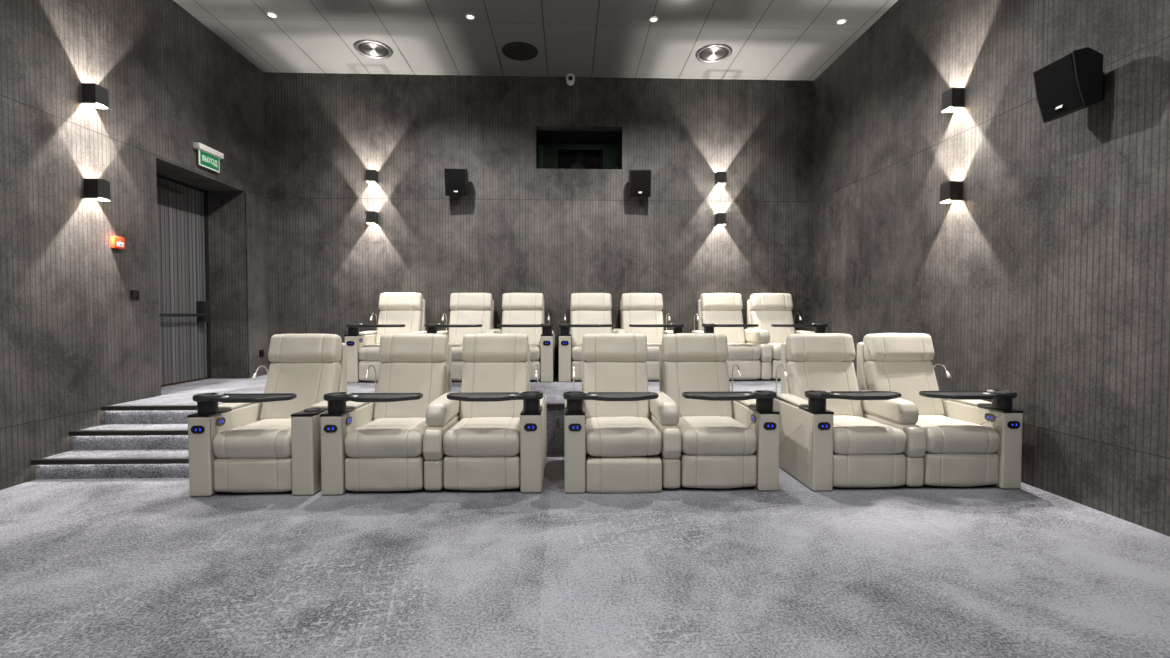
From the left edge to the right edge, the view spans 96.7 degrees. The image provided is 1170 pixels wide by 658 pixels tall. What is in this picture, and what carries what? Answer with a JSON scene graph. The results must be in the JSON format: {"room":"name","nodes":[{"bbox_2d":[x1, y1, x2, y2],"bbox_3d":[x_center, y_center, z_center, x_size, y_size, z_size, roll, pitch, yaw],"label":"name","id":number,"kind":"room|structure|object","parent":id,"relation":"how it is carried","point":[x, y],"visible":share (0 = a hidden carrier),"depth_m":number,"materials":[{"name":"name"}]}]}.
{"room":"auditorium","nodes":[
{"label":"auditorium","id":0,"kind":"room"},
{"bbox_2d":[0,0,267,489],"bbox_3d":[-4.324,-0.974,1.259,0.460,4.580,11.850,0,2,-2],"label":"wall","id":1,"kind":"structure","parent":0,"point":[74,342],"depth_m":4.46,"materials":[{"name":"grey fabric"}]},
{"bbox_2d":[82,83,107,108],"bbox_3d":[-4.142,-1.969,4.398,0.110,0.165,0.122,0,2,-2],"label":"wall sconce","id":2,"kind":"object","parent":1,"relation":"attached to","point":[94,95],"visible":1,"depth_m":4.35,"materials":[{"name":"black metal"}]},
{"bbox_2d":[84,178,110,200],"bbox_3d":[-4.142,-1.181,4.417,0.110,0.165,0.122,0,2,-2],"label":"wall sconce","id":3,"kind":"object","parent":1,"relation":"attached to","point":[95,189],"visible":1,"depth_m":4.36,"materials":[{"name":"black metal"}]},
{"bbox_2d":[31,457,188,464],"bbox_3d":[-3.495,1.007,3.968,1.370,0.038,0.047,0,2,-2],"label":"trim","id":4,"kind":"structure","parent":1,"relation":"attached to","point":[156,460],"depth_m":3.94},
{"bbox_2d":[110,236,124,248],"bbox_3d":[-4.183,-0.772,4.657,0.050,0.104,0.104,0,2,-2],"label":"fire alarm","id":5,"kind":"object","parent":1,"relation":"attached to","point":[116,242],"visible":1,"depth_m":4.63,"materials":[{"name":"red plastic"}]},
{"bbox_2d":[130,290,138,299],"bbox_3d":[-4.202,-0.318,4.857,0.017,0.088,0.088,0,2,-2],"label":"light switch","id":6,"kind":"object","parent":1,"relation":"attached to","point":[134,294],"visible":1,"depth_m":4.84,"materials":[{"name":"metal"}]},
{"bbox_2d":[156,173,210,386],"bbox_3d":[-4.693,-0.402,5.666,0.210,3.000,1.950,0,2,-2],"label":"door","id":7,"kind":"structure","parent":1,"relation":"in","point":[182,208],"depth_m":6.09,"materials":[{"name":"grey metal"}]},
{"bbox_2d":[193,142,223,172],"bbox_3d":[-4.206,-1.907,5.817,0.075,0.230,0.400,0,2,-2],"label":"exit sign","id":8,"kind":"object","parent":1,"relation":"attached to","point":[208,157],"visible":1,"depth_m":5.78,"materials":[{"name":"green plastic"}]},
{"bbox_2d":[208,191,248,377],"bbox_3d":[-4.497,-0.541,6.549,0.460,2.370,0.032,0,2,-2],"label":"wall","id":9,"kind":"structure","parent":1,"relation":"attached to","point":[226,209],"depth_m":6.53,"materials":[{"name":"grey fabric"}]},
{"bbox_2d":[259,350,263,356],"bbox_3d":[-4.269,0.321,6.865,0.013,0.088,0.088,0,2,-2],"label":"power socket","id":10,"kind":"object","parent":1,"relation":"attached to","point":[261,352],"visible":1,"depth_m":6.85,"materials":[{"name":"black plastic"}]},
{"bbox_2d":[173,0,897,80],"bbox_3d":[-0.503,-3.364,1.219,8.100,0.200,12.050,0,2,-2],"label":"ceiling","id":11,"kind":"structure","parent":0,"point":[768,39],"depth_m":5.95,"materials":[{"name":"white paint"}]},
{"bbox_2d":[266,12,277,17],"bbox_3d":[-3.367,-3.377,5.594,0.104,0.009,0.104,0,2,-2],"label":"recessed light","id":12,"kind":"object","parent":11,"relation":"in","point":[270,14],"visible":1,"depth_m":5.59,"materials":[{"name":"white plastic"}]},
{"bbox_2d":[354,40,392,58],"bbox_3d":[-2.571,-3.393,6.321,0.444,0.016,0.444,0,2,-2],"label":"ceiling fitting","id":13,"kind":"object","parent":11,"relation":"attached to","point":[369,48],"visible":1,"depth_m":6.30,"materials":[{"name":"silver metal"}]},
{"bbox_2d":[465,14,474,19],"bbox_3d":[-1.242,-3.378,5.629,0.104,0.009,0.104,0,2,-2],"label":"recessed light","id":14,"kind":"object","parent":11,"relation":"in","point":[468,16],"visible":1,"depth_m":5.62,"materials":[{"name":"beige"}]},
{"bbox_2d":[502,42,537,60],"bbox_3d":[-0.796,-3.394,6.369,0.444,0.016,0.444,0,2,-2],"label":"ceiling fitting","id":15,"kind":"object","parent":11,"relation":"attached to","point":[520,51],"visible":1,"depth_m":6.35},
{"bbox_2d":[566,73,574,85],"bbox_3d":[-0.196,-3.347,6.990,0.120,0.147,0.146,0,2,-2],"label":"security camera","id":16,"kind":"object","parent":11,"relation":"attached to","point":[570,78],"visible":1,"depth_m":6.94,"materials":[{"name":"white plastic"}]},
{"bbox_2d":[649,16,657,21],"bbox_3d":[0.749,-3.379,5.679,0.104,0.009,0.104,0,2,-2],"label":"recessed light","id":17,"kind":"object","parent":11,"relation":"in","point":[651,19],"visible":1,"depth_m":5.67,"materials":[{"name":"beige"}]},
{"bbox_2d":[695,44,731,62],"bbox_3d":[1.589,-3.396,6.416,0.444,0.016,0.444,0,2,-2],"label":"ceiling fitting","id":18,"kind":"object","parent":11,"relation":"attached to","point":[713,52],"visible":1,"depth_m":6.40,"materials":[{"name":"metal"}]},
{"bbox_2d":[836,19,846,24],"bbox_3d":[2.822,-3.381,5.721,0.104,0.009,0.104,0,2,-2],"label":"recessed light","id":19,"kind":"object","parent":11,"relation":"in","point":[841,21],"visible":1,"depth_m":5.71,"materials":[{"name":"beige"}]},
{"bbox_2d":[264,72,813,372],"bbox_3d":[-0.566,-1.134,7.207,7.440,4.580,0.200,0,2,-2],"label":"wall","id":20,"kind":"structure","parent":0,"point":[520,227],"depth_m":7.08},
{"bbox_2d":[366,169,377,183],"bbox_3d":[-2.848,-2.036,6.954,0.122,0.165,0.110,0,2,-2],"label":"wall sconce","id":21,"kind":"object","parent":20,"relation":"attached to","point":[371,174],"visible":1,"depth_m":6.90,"materials":[{"name":"black metal"}]},
{"bbox_2d":[366,211,377,224],"bbox_3d":[-2.852,-1.488,6.968,0.122,0.165,0.110,0,2,-2],"label":"wall sconce","id":22,"kind":"object","parent":20,"relation":"attached to","point":[371,216],"visible":1,"depth_m":6.91,"materials":[{"name":"black metal"}]},
{"bbox_2d":[444,168,467,195],"bbox_3d":[-1.698,-1.934,6.900,0.284,0.362,0.298,0,2,-5],"label":"wall speaker","id":23,"kind":"object","parent":20,"relation":"attached to","point":[456,179],"visible":1,"depth_m":6.79,"materials":[{"name":"plastic"}]},
{"bbox_2d":[537,131,620,168],"bbox_3d":[-0.095,-2.488,7.562,1.276,0.682,0.550,0,2,-2],"label":"window","id":24,"kind":"structure","parent":20,"relation":"in","point":[543,137],"depth_m":7.55,"materials":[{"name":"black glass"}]},
{"bbox_2d":[629,169,650,196],"bbox_3d":[0.734,-1.942,6.979,0.284,0.362,0.298,0,2,1],"label":"wall speaker","id":25,"kind":"object","parent":20,"relation":"attached to","point":[639,180],"visible":1,"depth_m":6.87,"materials":[{"name":"black plastic"}]},
{"bbox_2d":[715,171,725,185],"bbox_3d":[1.852,-2.054,7.107,0.122,0.165,0.110,0,2,-2],"label":"wall sconce","id":26,"kind":"object","parent":20,"relation":"attached to","point":[720,177],"visible":1,"depth_m":7.05,"materials":[{"name":"black metal"}]},
{"bbox_2d":[715,213,725,225],"bbox_3d":[1.857,-1.498,7.122,0.122,0.165,0.110,0,2,-2],"label":"wall sconce","id":27,"kind":"object","parent":20,"relation":"attached to","point":[720,218],"visible":1,"depth_m":7.07,"materials":[{"name":"black metal"}]},
{"bbox_2d":[539,144,616,168],"bbox_3d":[-0.120,-2.513,9.737,3.600,2.200,0.100,0,2,-2],"label":"wall","id":28,"kind":"structure","parent":0,"point":[550,151],"depth_m":9.66,"materials":[{"name":"paint"}]},
{"bbox_2d":[539,145,542,168],"bbox_3d":[-0.827,-2.400,9.642,0.100,1.980,0.050,0,2,-2],"label":"trim","id":29,"kind":"structure","parent":28,"relation":"attached to","point":[540,146],"depth_m":9.60,"materials":[{"name":"black"}]},
{"bbox_2d":[0,454,1169,657],"bbox_3d":[-0.559,1.351,-0.012,8.500,0.200,9.340,0,2,-2],"label":"floor","id":30,"kind":"structure","parent":0,"point":[119,567],"depth_m":2.51,"materials":[{"name":"grey carpet"}]},
{"bbox_2d":[35,449,188,478],"bbox_3d":[-3.506,1.063,4.278,1.370,0.147,0.600,0,2,-2],"label":"step","id":31,"kind":"structure","parent":30,"relation":"on","point":[95,471],"depth_m":3.98,"materials":[{"name":"grey carpet"}]},
{"bbox_2d":[72,424,187,449],"bbox_3d":[-3.510,0.909,4.424,1.370,0.147,0.300,0,2,-2],"label":"step","id":32,"kind":"structure","parent":31,"relation":"on","point":[147,441],"depth_m":4.27,"materials":[{"name":"grey carpet"}]},
{"bbox_2d":[69,429,187,435],"bbox_3d":[-3.505,0.849,4.264,1.370,0.038,0.047,0,2,-2],"label":"trim","id":33,"kind":"structure","parent":32,"relation":"attached to","point":[182,431],"depth_m":4.24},
{"bbox_2d":[187,334,347,496],"bbox_3d":[-2.318,0.594,4.007,0.852,1.095,0.997,0,2,-2],"label":"recliner","id":34,"kind":"object","parent":30,"relation":"on","point":[269,441],"visible":0.89,"depth_m":3.60,"materials":[{"name":"beige leather"}]},
{"bbox_2d":[213,418,291,458],"bbox_3d":[-2.308,0.799,3.878,0.539,0.202,0.655,0,2,-2],"label":"seat cushion","id":35,"kind":"object","parent":34,"relation":"on","point":[243,438],"depth_m":3.58,"materials":[{"name":"beige leather"}]},
{"bbox_2d":[252,365,267,379],"bbox_3d":[-2.669,0.442,4.288,0.032,0.286,0.233,0,2,-2],"label":"reading lamp","id":36,"kind":"object","parent":34,"relation":"on","point":[254,375],"depth_m":4.22,"materials":[{"name":"silver metal"}]},
{"bbox_2d":[320,333,546,494],"bbox_3d":[-1.080,0.593,4.048,1.544,1.095,0.997,0,2,-2],"label":"recliner","id":37,"kind":"object","parent":30,"relation":"on","point":[407,434],"visible":1,"depth_m":3.66,"materials":[{"name":"beige leather"}]},
{"bbox_2d":[364,365,375,392],"bbox_3d":[-1.776,0.441,4.317,0.032,0.286,0.233,0,2,-2],"label":"reading lamp","id":38,"kind":"object","parent":37,"relation":"on","point":[366,375],"depth_m":4.34,"materials":[{"name":"silver metal"}]},
{"bbox_2d":[344,417,427,457],"bbox_3d":[-1.416,0.799,3.906,0.539,0.199,0.654,0,2,-2],"label":"seat cushion","id":39,"kind":"object","parent":37,"relation":"on","point":[366,437],"depth_m":3.61,"materials":[{"name":"beige leather"}]},
{"bbox_2d":[443,417,519,456],"bbox_3d":[-0.735,0.797,3.930,0.539,0.198,0.654,0,2,-2],"label":"seat cushion","id":40,"kind":"object","parent":37,"relation":"on","point":[470,436],"depth_m":3.63,"materials":[{"name":"beige leather"}]},
{"bbox_2d":[535,365,537,390],"bbox_3d":[-0.403,0.440,4.362,0.032,0.286,0.233,0,2,-2],"label":"reading lamp","id":41,"kind":"object","parent":37,"relation":"on","point":[536,373],"depth_m":4.30,"materials":[{"name":"silver metal"}]},
{"bbox_2d":[105,373,780,453],"bbox_3d":[-0.753,0.966,5.937,8.500,0.650,2.540,0,2,-2],"label":"platform","id":42,"kind":"object","parent":30,"relation":"on","point":[178,394],"visible":0.07,"depth_m":5.30,"materials":[{"name":"grey carpet"}]},
{"bbox_2d":[101,403,564,410],"bbox_3d":[-0.482,0.688,4.658,7.440,0.038,0.047,0,2,-2],"label":"trim","id":43,"kind":"structure","parent":42,"relation":"attached to","point":[549,405],"depth_m":4.53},
{"bbox_2d":[344,293,426,382],"bbox_3d":[-2.420,0.075,6.542,0.852,1.095,0.997,0,2,-2],"label":"recliner","id":44,"kind":"object","parent":42,"relation":"on","point":[400,313],"visible":0.6,"depth_m":6.66,"materials":[{"name":"beige leather"}]},
{"bbox_2d":[358,344,379,360],"bbox_3d":[-2.410,0.280,6.413,0.539,0.202,0.655,0,2,-2],"label":"seat cushion","id":45,"kind":"object","parent":44,"relation":"on","point":[366,352],"depth_m":6.10,"materials":[{"name":"beige leather"}]},
{"bbox_2d":[370,312,376,330],"bbox_3d":[-2.770,-0.076,6.823,0.032,0.286,0.233,0,2,-2],"label":"reading lamp","id":46,"kind":"object","parent":44,"relation":"on","point":[373,312],"depth_m":6.86,"materials":[{"name":"silver metal"}]},
{"bbox_2d":[424,293,554,381],"bbox_3d":[-1.154,0.074,6.584,1.544,1.095,0.997,0,2,-2],"label":"recliner","id":47,"kind":"object","parent":42,"relation":"on","point":[471,313],"visible":0.62,"depth_m":6.76,"materials":[{"name":"beige leather"}]},
{"bbox_2d":[451,344,462,360],"bbox_3d":[-1.490,0.280,6.442,0.539,0.199,0.654,0,2,-2],"label":"seat cushion","id":48,"kind":"object","parent":47,"relation":"on","point":[456,349],"depth_m":6.13,"materials":[{"name":"beige leather"}]},
{"bbox_2d":[529,343,540,360],"bbox_3d":[-0.810,0.279,6.466,0.539,0.198,0.654,0,2,-2],"label":"seat cushion","id":49,"kind":"object","parent":47,"relation":"on","point":[535,348],"depth_m":6.17,"materials":[{"name":"beige leather"}]},
{"bbox_2d":[558,293,684,381],"bbox_3d":[0.433,0.073,6.636,1.544,1.095,0.997,0,2,-2],"label":"recliner","id":50,"kind":"object","parent":42,"relation":"on","point":[590,313],"visible":0.59,"depth_m":6.82,"materials":[{"name":"beige leather"}]},
{"bbox_2d":[571,343,581,360],"bbox_3d":[0.097,0.279,6.494,0.539,0.199,0.654,0,2,-2],"label":"seat cushion","id":51,"kind":"object","parent":50,"relation":"on","point":[576,348],"depth_m":6.19,"materials":[{"name":"beige leather"}]},
{"bbox_2d":[647,343,659,360],"bbox_3d":[0.778,0.277,6.517,0.539,0.198,0.654,0,2,-2],"label":"seat cushion","id":52,"kind":"object","parent":50,"relation":"on","point":[653,348],"depth_m":6.21,"materials":[{"name":"beige leather"}]},
{"bbox_2d":[692,293,827,379],"bbox_3d":[2.184,0.071,6.693,1.544,1.095,0.997,0,2,-2],"label":"recliner","id":53,"kind":"object","parent":42,"relation":"on","point":[756,349],"visible":0.67,"depth_m":6.84,"materials":[{"name":"beige leather"}]},
{"bbox_2d":[728,343,760,359],"bbox_3d":[1.848,0.277,6.551,0.539,0.199,0.654,0,2,-2],"label":"seat cushion","id":54,"kind":"object","parent":53,"relation":"on","point":[737,351],"depth_m":6.24,"materials":[{"name":"beige leather"}]},
{"bbox_2d":[768,343,781,359],"bbox_3d":[2.529,0.276,6.575,0.539,0.198,0.654,0,2,-2],"label":"seat cushion","id":55,"kind":"object","parent":53,"relation":"on","point":[775,347],"depth_m":6.27,"materials":[{"name":"beige leather"}]},
{"bbox_2d":[563,333,779,493],"bbox_3d":[0.603,0.598,4.088,1.544,1.108,0.997,0,2,-2],"label":"recliner","id":56,"kind":"object","parent":30,"relation":"on","point":[726,438],"visible":1,"depth_m":3.69,"materials":[{"name":"beige leather"}]},
{"bbox_2d":[572,365,575,390],"bbox_3d":[-0.094,0.440,4.357,0.032,0.286,0.233,0,2,-2],"label":"reading lamp","id":57,"kind":"object","parent":56,"relation":"on","point":[573,376],"depth_m":4.28,"materials":[{"name":"silver metal"}]},
{"bbox_2d":[586,416,661,456],"bbox_3d":[0.267,0.797,3.946,0.539,0.199,0.654,0,2,-2],"label":"seat cushion","id":58,"kind":"object","parent":56,"relation":"on","point":[606,436],"depth_m":3.65,"materials":[{"name":"beige leather"}]},
{"bbox_2d":[677,416,756,455],"bbox_3d":[0.947,0.796,3.970,0.539,0.198,0.654,0,2,-2],"label":"seat cushion","id":59,"kind":"object","parent":56,"relation":"on","point":[698,435],"depth_m":3.67,"materials":[{"name":"beige leather"}]},
{"bbox_2d":[732,364,741,390],"bbox_3d":[1.280,0.439,4.402,0.032,0.286,0.233,0,2,-2],"label":"reading lamp","id":60,"kind":"object","parent":56,"relation":"on","point":[739,373],"depth_m":4.38,"materials":[{"name":"silver metal"}]},
{"bbox_2d":[773,333,1022,490],"bbox_3d":[2.356,0.590,4.130,1.544,1.095,0.997,0,2,-2],"label":"recliner","id":61,"kind":"object","parent":30,"relation":"on","point":[891,425],"visible":0.98,"depth_m":3.78,"materials":[{"name":"beige leather"}]},
{"bbox_2d":[776,364,787,391],"bbox_3d":[1.660,0.439,4.399,0.032,0.286,0.233,0,2,-2],"label":"reading lamp","id":62,"kind":"object","parent":61,"relation":"on","point":[785,373],"depth_m":4.39,"materials":[{"name":"silver metal"}]},
{"bbox_2d":[833,415,906,454],"bbox_3d":[2.020,0.796,3.989,0.539,0.199,0.654,0,2,-2],"label":"seat cushion","id":63,"kind":"object","parent":61,"relation":"on","point":[852,434],"depth_m":3.69,"materials":[{"name":"beige leather"}]},
{"bbox_2d":[933,363,950,377],"bbox_3d":[3.033,0.438,4.444,0.032,0.286,0.233,0,2,-2],"label":"reading lamp","id":64,"kind":"object","parent":61,"relation":"on","point":[947,373],"depth_m":4.36,"materials":[{"name":"silver metal"}]},
{"bbox_2d":[916,415,999,453],"bbox_3d":[2.701,0.795,4.012,0.539,0.198,0.654,0,2,-2],"label":"seat cushion","id":65,"kind":"object","parent":61,"relation":"on","point":[944,434],"depth_m":3.71,"materials":[{"name":"beige leather"}]},
{"bbox_2d":[811,0,1169,536],"bbox_3d":[3.442,-0.981,1.512,0.200,4.580,11.850,0,2,-2],"label":"wall","id":66,"kind":"structure","parent":0,"point":[1048,282],"depth_m":3.89,"materials":[{"name":"grey fabric"}]},
{"bbox_2d":[940,181,962,202],"bbox_3d":[3.188,-1.190,4.526,0.110,0.165,0.122,0,2,-2],"label":"wall sconce","id":67,"kind":"object","parent":66,"relation":"attached to","point":[951,191],"visible":1,"depth_m":4.47,"materials":[{"name":"black metal"}]},
{"bbox_2d":[942,87,964,112],"bbox_3d":[3.188,-1.982,4.505,0.110,0.165,0.122,0,2,-2],"label":"wall sconce","id":68,"kind":"object","parent":66,"relation":"attached to","point":[953,99],"visible":1,"depth_m":4.45,"materials":[{"name":"black metal"}]},
{"bbox_2d":[1033,47,1103,122],"bbox_3d":[3.132,-1.554,3.336,0.298,0.362,0.284,0,2,-2],"label":"wall speaker","id":69,"kind":"object","parent":66,"relation":"attached to","point":[1073,82],"visible":1,"depth_m":3.25,"materials":[{"name":"black plastic"}]},
{"bbox_2d":[1034,54,1081,120],"bbox_3d":[3.030,-1.541,3.332,0.092,0.317,0.258,0,2,-2],"label":"grille","id":70,"kind":"object","parent":69,"relation":"attached to","point":[1058,84],"depth_m":3.31,"materials":[{"name":"fabric"}]},
{"bbox_3d":[-0.090,-1.338,8.844,3.800,0.100,1.950,0,2,-2],"label":"floor","id":71,"kind":"structure","parent":0,"visible":0},
{"bbox_2d":[558,149,602,168],"bbox_3d":[-0.080,-2.120,8.528,0.720,1.480,0.840,0,2,-2],"label":"projector","id":72,"kind":"object","parent":71,"relation":"on","point":[567,158],"visible":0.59,"depth_m":8.22,"materials":[{"name":"black plastic"}]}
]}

